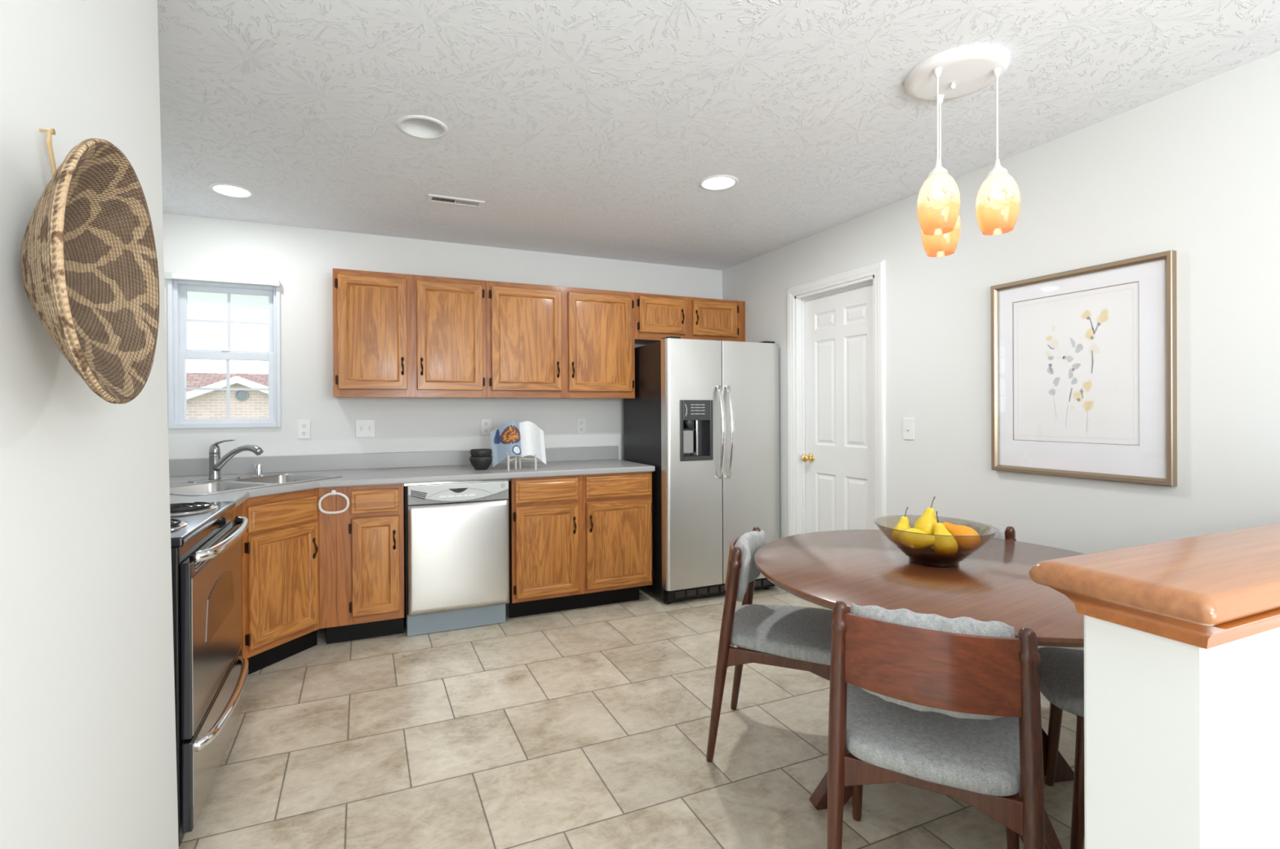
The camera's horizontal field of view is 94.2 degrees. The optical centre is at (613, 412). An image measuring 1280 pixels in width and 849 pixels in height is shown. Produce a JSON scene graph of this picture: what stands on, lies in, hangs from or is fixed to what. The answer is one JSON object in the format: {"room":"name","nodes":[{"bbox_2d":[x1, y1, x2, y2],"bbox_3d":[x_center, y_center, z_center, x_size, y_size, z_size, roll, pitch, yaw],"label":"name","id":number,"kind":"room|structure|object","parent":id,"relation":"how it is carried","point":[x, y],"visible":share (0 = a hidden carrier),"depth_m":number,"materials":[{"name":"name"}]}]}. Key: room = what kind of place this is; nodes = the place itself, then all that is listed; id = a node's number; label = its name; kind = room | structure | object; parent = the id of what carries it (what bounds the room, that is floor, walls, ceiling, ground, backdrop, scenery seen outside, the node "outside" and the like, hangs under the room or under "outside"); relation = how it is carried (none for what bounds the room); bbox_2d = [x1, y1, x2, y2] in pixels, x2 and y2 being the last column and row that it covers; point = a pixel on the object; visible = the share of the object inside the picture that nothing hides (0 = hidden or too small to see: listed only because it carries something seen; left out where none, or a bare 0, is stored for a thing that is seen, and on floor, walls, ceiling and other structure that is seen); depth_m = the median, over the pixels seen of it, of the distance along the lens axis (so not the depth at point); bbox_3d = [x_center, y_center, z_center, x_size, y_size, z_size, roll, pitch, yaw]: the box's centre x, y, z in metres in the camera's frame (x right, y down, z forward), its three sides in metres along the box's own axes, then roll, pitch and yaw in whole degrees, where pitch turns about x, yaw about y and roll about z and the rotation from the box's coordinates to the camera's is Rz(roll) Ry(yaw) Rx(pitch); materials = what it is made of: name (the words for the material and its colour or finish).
{"room":"kitchen","nodes":[
{"label":"kitchen","id":0,"kind":"room"},
{"bbox_2d":[0,0,178,848],"bbox_3d":[-0.484,0.066,-0.940,0.644,2.440,5.446,0,0,-23],"label":"wall partition","id":1,"kind":"structure","parent":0,"point":[88,741],"depth_m":1.10,"materials":[{"name":"paint"}]},
{"bbox_2d":[39,128,56,176],"bbox_3d":[-0.946,-0.427,0.997,0.019,0.091,0.042,0,0,-23],"label":"hook","id":2,"kind":"object","parent":1,"relation":"attached to","point":[49,132],"visible":0.84,"depth_m":0.99,"materials":[{"name":"gold metal"}]},
{"bbox_2d":[20,137,159,404],"bbox_3d":[-0.864,-0.224,0.951,0.118,0.420,0.412,0,0,-23],"label":"woven basket","id":3,"kind":"object","parent":1,"relation":"hanging from","point":[89,268],"visible":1,"depth_m":1.01,"materials":[{"name":"brown wicker"}]},
{"bbox_2d":[187,291,268,309],"bbox_3d":[-1.586,-0.899,4.638,5.700,0.140,1.142,0,0,-23],"label":"sky","id":4,"kind":"structure","parent":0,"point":[194,298],"depth_m":4.44,"materials":[{"name":"white paint"}]},
{"bbox_2d":[162,213,722,490],"bbox_3d":[-0.934,0.058,4.217,4.232,2.440,0.140,0,0,-23],"label":"wall","id":5,"kind":"structure","parent":0,"point":[304,260],"depth_m":3.83,"materials":[{"name":"paint"}]},
{"bbox_2d":[167,279,280,428],"bbox_3d":[-2.342,-0.351,3.609,0.572,0.892,0.144,0,0,-23],"label":"window","id":6,"kind":"structure","parent":5,"relation":"in","point":[178,352],"depth_m":3.57,"materials":[{"name":"white plastic"}]},
{"bbox_2d":[164,271,280,287],"bbox_3d":[-2.309,-0.784,3.524,0.578,0.038,0.039,0,0,-23],"label":"window blind","id":7,"kind":"object","parent":6,"relation":"attached to","point":[168,276],"visible":1,"depth_m":3.51,"materials":[{"name":"white plastic"}]},
{"bbox_2d":[297,419,310,439],"bbox_3d":[-1.936,0.107,3.713,0.072,0.118,0.009,0,0,-23],"label":"wall outlet","id":8,"kind":"object","parent":5,"relation":"attached to","point":[303,425],"visible":1,"depth_m":3.71,"materials":[{"name":"white plastic"}]},
{"bbox_2d":[301,431,306,435],"bbox_3d":[-1.935,0.131,3.710,0.034,0.028,0.002,0,0,-23],"label":"receptacle","id":9,"kind":"object","parent":8,"relation":"attached to","point":[303,433],"depth_m":3.71,"materials":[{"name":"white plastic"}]},
{"bbox_2d":[301,422,306,427],"bbox_3d":[-1.935,0.083,3.710,0.034,0.028,0.002,0,0,-23],"label":"receptacle","id":10,"kind":"object","parent":8,"relation":"attached to","point":[303,424],"depth_m":3.71,"materials":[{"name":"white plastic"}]},
{"bbox_2d":[355,419,374,437],"bbox_3d":[-1.608,0.105,3.846,0.116,0.118,0.018,0,0,-23],"label":"light switch","id":11,"kind":"object","parent":5,"relation":"attached to","point":[364,428],"visible":1,"depth_m":3.85,"materials":[{"name":"white plastic"}]},
{"bbox_2d":[168,445,618,476],"bbox_3d":[-1.058,0.316,3.361,2.930,0.102,1.339,0,0,-23],"label":"backsplash","id":12,"kind":"structure","parent":5,"relation":"attached to","point":[304,463],"depth_m":3.82,"materials":[{"name":"grey laminate"}]},
{"bbox_2d":[332,268,486,398],"bbox_3d":[-1.290,-0.470,3.792,0.898,0.758,0.363,0,0,-23],"label":"upper cabinet","id":13,"kind":"object","parent":5,"relation":"attached to","point":[395,335],"visible":1,"depth_m":3.65,"materials":[{"name":"brown wood"}]},
{"bbox_2d":[480,418,491,435],"bbox_3d":[-0.892,0.104,4.154,0.072,0.118,0.009,0,0,-23],"label":"wall outlet","id":14,"kind":"object","parent":5,"relation":"attached to","point":[486,424],"visible":0.96,"depth_m":4.15,"materials":[{"name":"white plastic"}]},
{"bbox_2d":[479,280,635,398],"bbox_3d":[-0.389,-0.475,4.172,1.056,0.758,0.363,0,0,-23],"label":"upper cabinet","id":15,"kind":"object","parent":5,"relation":"attached to","point":[544,341],"visible":1,"depth_m":4.01,"materials":[{"name":"brown wood"}]},
{"bbox_2d":[576,417,586,434],"bbox_3d":[-0.241,0.104,4.429,0.072,0.118,0.009,0,0,-23],"label":"wall outlet","id":16,"kind":"object","parent":5,"relation":"attached to","point":[580,422],"visible":1,"depth_m":4.43,"materials":[{"name":"white plastic"}]},
{"bbox_2d":[634,292,745,344],"bbox_3d":[0.534,-0.692,4.563,0.949,0.335,0.363,0,0,-23],"label":"upper cabinet","id":17,"kind":"object","parent":5,"relation":"attached to","point":[656,317],"visible":0.88,"depth_m":4.42,"materials":[{"name":"brown wood"}]},
{"bbox_2d":[178,586,1084,848],"bbox_3d":[-0.215,1.342,0.331,6.248,0.120,7.878,0,0,-23],"label":"floor","id":18,"kind":"structure","parent":0,"point":[584,727],"depth_m":2.24,"materials":[{"name":"tile"}]},
{"bbox_2d":[169,501,249,847],"bbox_3d":[-1.651,0.741,1.957,0.735,1.090,0.772,0,0,-23],"label":"electric range","id":19,"kind":"object","parent":18,"relation":"on","point":[211,671],"visible":0.23,"depth_m":1.88,"materials":[{"name":"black metal"}]},
{"bbox_2d":[170,520,188,530],"bbox_3d":[-1.458,0.360,1.848,0.220,0.004,0.220,0,0,-23],"label":"burner","id":20,"kind":"object","parent":19,"relation":"on","point":[175,525],"depth_m":1.87,"materials":[{"name":"silver metal"}]},
{"bbox_2d":[170,504,217,515],"bbox_3d":[-1.613,0.360,2.190,0.260,0.004,0.260,0,0,-23],"label":"burner","id":21,"kind":"object","parent":19,"relation":"on","point":[175,509],"depth_m":2.16,"materials":[{"name":"black metal"}]},
{"bbox_2d":[170,501,235,547],"bbox_3d":[-1.691,0.377,1.940,0.652,0.029,0.772,0,0,-23],"label":"cooktop","id":22,"kind":"object","parent":19,"relation":"in","point":[188,521],"depth_m":2.04,"materials":[{"name":"silver metal"}]},
{"bbox_2d":[232,502,243,657],"bbox_3d":[-1.943,0.848,2.488,0.600,0.874,0.427,0,0,-23],"label":"base cabinet","id":23,"kind":"object","parent":18,"relation":"on","point":[237,511],"visible":0.02,"depth_m":2.78,"materials":[{"name":"brown wood"}]},
{"bbox_2d":[242,488,319,675],"bbox_3d":[-1.968,0.847,3.106,0.787,0.874,0.724,0,0,-19],"label":"base cabinet","id":24,"kind":"object","parent":18,"relation":"on","point":[281,540],"visible":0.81,"depth_m":2.98,"materials":[{"name":"brown wood"}]},
{"bbox_2d":[318,484,404,644],"bbox_3d":[-1.498,0.843,3.544,0.432,0.874,0.650,0,0,-23],"label":"base cabinet","id":25,"kind":"object","parent":18,"relation":"on","point":[362,547],"visible":0.91,"depth_m":3.28,"materials":[{"name":"brown wood"}]},
{"bbox_2d":[317,489,349,514],"bbox_3d":[-1.516,0.487,3.218,0.156,0.130,0.023,0,0,-23],"label":"towel ring","id":26,"kind":"object","parent":25,"relation":"attached to","point":[333,491],"visible":1,"depth_m":3.21,"materials":[{"name":"white plastic"}]},
{"bbox_2d":[403,478,511,636],"bbox_3d":[-1.008,0.840,3.732,0.614,0.872,0.616,0,0,-23],"label":"dishwasher","id":27,"kind":"object","parent":18,"relation":"on","point":[456,534],"visible":1,"depth_m":3.45,"materials":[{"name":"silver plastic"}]},
{"bbox_2d":[508,471,653,617],"bbox_3d":[-0.289,0.836,4.055,0.953,0.874,0.650,0,0,-23],"label":"base cabinet","id":28,"kind":"object","parent":18,"relation":"on","point":[576,541],"visible":0.93,"depth_m":3.78,"materials":[{"name":"brown wood"}]},
{"bbox_2d":[168,445,654,510],"bbox_3d":[-1.058,0.334,3.361,2.930,0.139,1.339,0,0,-23],"label":"countertop","id":29,"kind":"structure","parent":28,"relation":"on","point":[357,469],"depth_m":3.70,"materials":[{"name":"grey laminate"}]},
{"bbox_2d":[187,439,263,482],"bbox_3d":[-2.059,0.257,3.151,0.288,0.221,0.261,0,0,34],"label":"kitchen faucet","id":30,"kind":"object","parent":29,"relation":"on","point":[216,464],"visible":1,"depth_m":3.19,"materials":[{"name":"silver metal"}]},
{"bbox_2d":[169,463,342,506],"bbox_3d":[-1.956,0.416,3.119,0.580,0.242,0.840,0,0,22],"label":"sink","id":31,"kind":"object","parent":29,"relation":"in","point":[269,479],"depth_m":3.13,"materials":[{"name":"metal"}]},
{"bbox_2d":[169,481,266,506],"bbox_3d":[-1.980,0.453,2.911,0.390,0.170,0.367,0,0,22],"label":"basin","id":32,"kind":"object","parent":31,"relation":"in","point":[211,486],"depth_m":3.07,"materials":[{"name":"metal"}]},
{"bbox_2d":[231,474,331,503],"bbox_3d":[-1.829,0.452,3.285,0.390,0.170,0.367,0,0,22],"label":"basin","id":33,"kind":"object","parent":31,"relation":"in","point":[277,478],"depth_m":3.44,"materials":[{"name":"metal"}]},
{"bbox_2d":[469,455,492,470],"bbox_3d":[-0.841,0.322,3.770,0.146,0.085,0.146,0,0,-23],"label":"bowl","id":34,"kind":"object","parent":29,"relation":"on","point":[477,463],"visible":0.94,"depth_m":3.72,"materials":[{"name":"black ceramic"}]},
{"bbox_2d":[470,448,492,457],"bbox_3d":[-0.841,0.275,3.770,0.138,0.078,0.138,0,0,-23],"label":"bowl","id":35,"kind":"object","parent":34,"relation":"on","point":[474,452],"visible":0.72,"depth_m":3.71,"materials":[{"name":"black ceramic"}]},
{"bbox_2d":[490,421,546,466],"bbox_3d":[-0.603,0.202,3.817,0.352,0.288,0.122,0,0,-23],"label":"open cookbook","id":36,"kind":"object","parent":29,"relation":"on","point":[512,438],"visible":1,"depth_m":3.79,"materials":[{"name":"blue"}]},
{"bbox_2d":[506,454,536,471],"bbox_3d":[-0.590,0.314,3.736,0.183,0.098,0.122,0,0,-23],"label":"cookbook stand","id":37,"kind":"object","parent":29,"relation":"on","point":[508,460],"visible":0.94,"depth_m":3.73,"materials":[{"name":"white metal"}]},
{"bbox_2d":[623,336,779,604],"bbox_3d":[0.643,0.386,4.306,0.910,1.768,0.778,0,0,-23],"label":"refrigerator","id":38,"kind":"object","parent":18,"relation":"on","point":[704,413],"visible":0.97,"depth_m":3.99,"materials":[{"name":"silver metal"}]},
{"bbox_2d":[706,526,832,762],"bbox_3d":[0.678,0.877,2.255,0.562,0.796,0.467,0,0,23],"label":"dining chair","id":39,"kind":"object","parent":18,"relation":"on","point":[789,637],"visible":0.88,"depth_m":2.15,"materials":[{"name":"brown wood"}]},
{"bbox_2d":[733,530,766,601],"bbox_3d":[0.513,0.591,2.325,0.109,0.223,0.368,0,0,23],"label":"cushion","id":40,"kind":"object","parent":39,"relation":"on","point":[748,543],"depth_m":2.25,"materials":[{"name":"grey fabric"}]},
{"bbox_2d":[754,529,1085,848],"bbox_3d":[1.115,0.895,1.992,1.250,0.755,1.250,0,0,-23],"label":"dining table","id":41,"kind":"object","parent":18,"relation":"on","point":[860,567],"visible":0.42,"depth_m":1.85,"materials":[{"name":"brown wood"}]},
{"bbox_2d":[873,515,999,567],"bbox_3d":[1.103,0.452,2.050,0.380,0.130,0.380,0,0,-23],"label":"fruit bowl","id":42,"kind":"object","parent":41,"relation":"on","point":[927,557],"visible":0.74,"depth_m":1.97,"materials":[{"name":"brown glass"}]},
{"bbox_2d":[891,506,911,546],"bbox_3d":[1.026,0.409,2.113,0.068,0.136,0.068,0,0,6],"label":"pear","id":43,"kind":"object","parent":42,"relation":"in","point":[903,524],"visible":0.69,"depth_m":2.10,"materials":[{"name":"yellow food"}]},
{"bbox_2d":[899,528,934,550],"bbox_3d":[1.049,0.436,2.006,0.077,0.077,0.157,0,0,-43],"label":"pear","id":44,"kind":"object","parent":42,"relation":"in","point":[915,541],"visible":0.8,"depth_m":2.00,"materials":[{"name":"yellow food"}]},
{"bbox_2d":[914,496,937,535],"bbox_3d":[1.087,0.371,2.067,0.075,0.153,0.075,0,0,3],"label":"pear","id":45,"kind":"object","parent":42,"relation":"in","point":[926,522],"visible":0.63,"depth_m":2.05,"materials":[{"name":"yellow food"}]},
{"bbox_2d":[932,511,958,553],"bbox_3d":[1.107,0.413,1.984,0.075,0.148,0.076,0,0,-43],"label":"pear","id":46,"kind":"object","parent":42,"relation":"in","point":[944,544],"visible":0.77,"depth_m":1.96,"materials":[{"name":"yellow food"}]},
{"bbox_2d":[937,520,981,551],"bbox_3d":[1.163,0.417,2.019,0.146,0.103,0.080,0,0,23],"label":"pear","id":47,"kind":"object","parent":42,"relation":"in","point":[964,543],"visible":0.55,"depth_m":1.98,"materials":[{"name":"orange food"}]},
{"bbox_2d":[826,600,1044,848],"bbox_3d":[0.838,0.878,1.577,0.467,0.796,0.562,0,0,29],"label":"dining chair","id":48,"kind":"object","parent":18,"relation":"on","point":[935,703],"visible":1,"depth_m":1.39,"materials":[{"name":"brown wood"}]},
{"bbox_2d":[849,602,1015,719],"bbox_3d":[0.751,0.592,1.420,0.368,0.223,0.109,0,0,29],"label":"chair backrest","id":49,"kind":"object","parent":48,"relation":"on","point":[965,667],"depth_m":1.37,"materials":[{"name":"brown wood"}]},
{"bbox_2d":[909,520,1016,541],"bbox_3d":[1.405,0.873,2.441,0.467,0.796,0.562,0,0,30],"label":"dining chair","id":50,"kind":"object","parent":18,"relation":"on","point":[1009,534],"visible":0.09,"depth_m":2.50,"materials":[{"name":"brown wood"}]},
{"bbox_2d":[1037,647,1084,848],"bbox_3d":[1.574,0.874,1.747,0.562,0.796,0.467,0,0,28],"label":"dining chair","id":51,"kind":"object","parent":18,"relation":"on","point":[1061,670],"visible":0.07,"depth_m":1.75,"materials":[{"name":"grey fabric"}]},
{"bbox_2d":[157,0,1279,270],"bbox_3d":[-0.297,-1.227,0.297,6.098,0.140,7.878,0,0,-23],"label":"ceiling","id":52,"kind":"structure","parent":0,"point":[590,128],"depth_m":2.24,"materials":[{"name":"white paint"}]},
{"bbox_2d":[208,182,254,198],"bbox_3d":[-1.988,-1.217,3.092,0.200,0.138,0.200,0,0,-23],"label":"recessed light","id":53,"kind":"object","parent":52,"relation":"in","point":[226,189],"visible":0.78,"depth_m":3.09,"materials":[{"name":"white plastic"}]},
{"bbox_2d":[396,115,448,139],"bbox_3d":[-0.776,-1.222,2.415,0.200,0.138,0.200,0,0,-23],"label":"recessed light","id":54,"kind":"object","parent":52,"relation":"in","point":[428,127],"visible":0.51,"depth_m":2.47,"materials":[{"name":"white plastic"}]},
{"bbox_2d":[426,194,484,208],"bbox_3d":[-0.867,-1.157,3.257,0.300,0.007,0.104,0,0,-23],"label":"ceiling vent","id":55,"kind":"object","parent":52,"relation":"in","point":[431,197],"visible":1,"depth_m":3.25,"materials":[{"name":"white plastic"}]},
{"bbox_2d":[698,174,738,190],"bbox_3d":[0.532,-1.230,3.018,0.200,0.138,0.200,0,0,-23],"label":"recessed light","id":56,"kind":"object","parent":52,"relation":"in","point":[716,182],"visible":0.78,"depth_m":3.02,"materials":[{"name":"white plastic"}]},
{"bbox_2d":[904,43,1020,257],"bbox_3d":[1.164,-0.869,2.031,0.338,0.598,0.322,0,0,-23],"label":"pendant light","id":57,"kind":"object","parent":52,"relation":"hanging from","point":[958,72],"visible":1,"depth_m":1.96,"materials":[{"name":"white glass"}]},
{"bbox_2d":[722,50,1279,650],"bbox_3d":[2.435,0.047,1.452,0.120,2.440,7.578,0,0,-23],"label":"wall","id":58,"kind":"structure","parent":0,"point":[1193,171],"depth_m":2.40,"materials":[{"name":"paint"}]},
{"bbox_2d":[772,584,786,591],"bbox_3d":[1.057,1.225,4.555,0.014,0.085,0.788,0,0,-23],"label":"baseboard","id":59,"kind":"structure","parent":58,"relation":"attached to","point":[775,586],"depth_m":4.25,"materials":[{"name":"white paint"}]},
{"bbox_2d":[786,259,886,595],"bbox_3d":[1.436,0.199,3.794,0.138,2.137,0.844,0,0,-23],"label":"door","id":60,"kind":"structure","parent":58,"relation":"in","point":[837,424],"depth_m":3.80,"materials":[{"name":"white paint"}]},
{"bbox_2d":[902,417,914,439],"bbox_3d":[1.605,0.091,3.240,0.018,0.118,0.072,0,0,-23],"label":"light switch","id":61,"kind":"object","parent":58,"relation":"attached to","point":[908,423],"visible":1,"depth_m":3.24,"materials":[{"name":"white plastic"}]},
{"bbox_2d":[1040,691,1075,715],"bbox_3d":[1.947,1.225,2.451,0.014,0.085,2.040,0,0,-23],"label":"baseboard","id":62,"kind":"structure","parent":58,"relation":"attached to","point":[1043,699],"depth_m":2.59,"materials":[{"name":"white paint"}]},
{"bbox_2d":[991,249,1177,486],"bbox_3d":[1.916,-0.160,2.481,0.032,0.862,0.678,0,0,-23],"label":"framed picture","id":63,"kind":"object","parent":58,"relation":"attached to","point":[1084,360],"visible":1,"depth_m":2.43,"materials":[{"name":"white paper"}]},
{"bbox_2d":[1013,281,1138,444],"bbox_3d":[1.926,-0.160,2.485,0.005,0.832,0.648,0,0,-23],"label":"print","id":64,"kind":"object","parent":63,"relation":"attached to","point":[1076,344],"depth_m":2.47,"materials":[{"name":"white paper"}]},
{"bbox_2d":[1084,614,1279,848],"bbox_3d":[1.506,0.756,1.088,1.882,1.032,0.122,0,0,-23],"label":"wall","id":65,"kind":"structure","parent":0,"point":[1182,740],"depth_m":0.71,"materials":[{"name":"paint"}]},
{"bbox_2d":[1028,522,1279,648],"bbox_3d":[1.479,0.225,1.084,1.928,0.066,0.196,0,0,-23],"label":"wooden ledge","id":66,"kind":"object","parent":65,"relation":"on","point":[1208,591],"visible":1,"depth_m":0.72,"materials":[{"name":"brown wood"}]},
{"label":"outside","id":67,"kind":"structure","parent":0,"visible":0},
{"bbox_3d":[-14.811,4.386,35.091,80.000,0.200,63.822,0,0,-23],"label":"ground","id":68,"kind":"structure","parent":67,"visible":0},
{"bbox_2d":[186,372,268,418],"bbox_3d":[-10.640,1.485,20.179,20.000,5.620,10.140,0,0,-23],"label":"neighbouring house","id":69,"kind":"structure","parent":68,"relation":"on","point":[200,404],"depth_m":15.40,"materials":[{"name":"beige brick"}]},
{"bbox_2d":[235,390,248,400],"bbox_3d":[-9.662,-0.446,15.424,0.300,0.300,0.060,0,0,-23],"label":"gable vent","id":70,"kind":"object","parent":69,"relation":"attached to","point":[240,395],"depth_m":15.42,"materials":[{"name":"grey plastic"}]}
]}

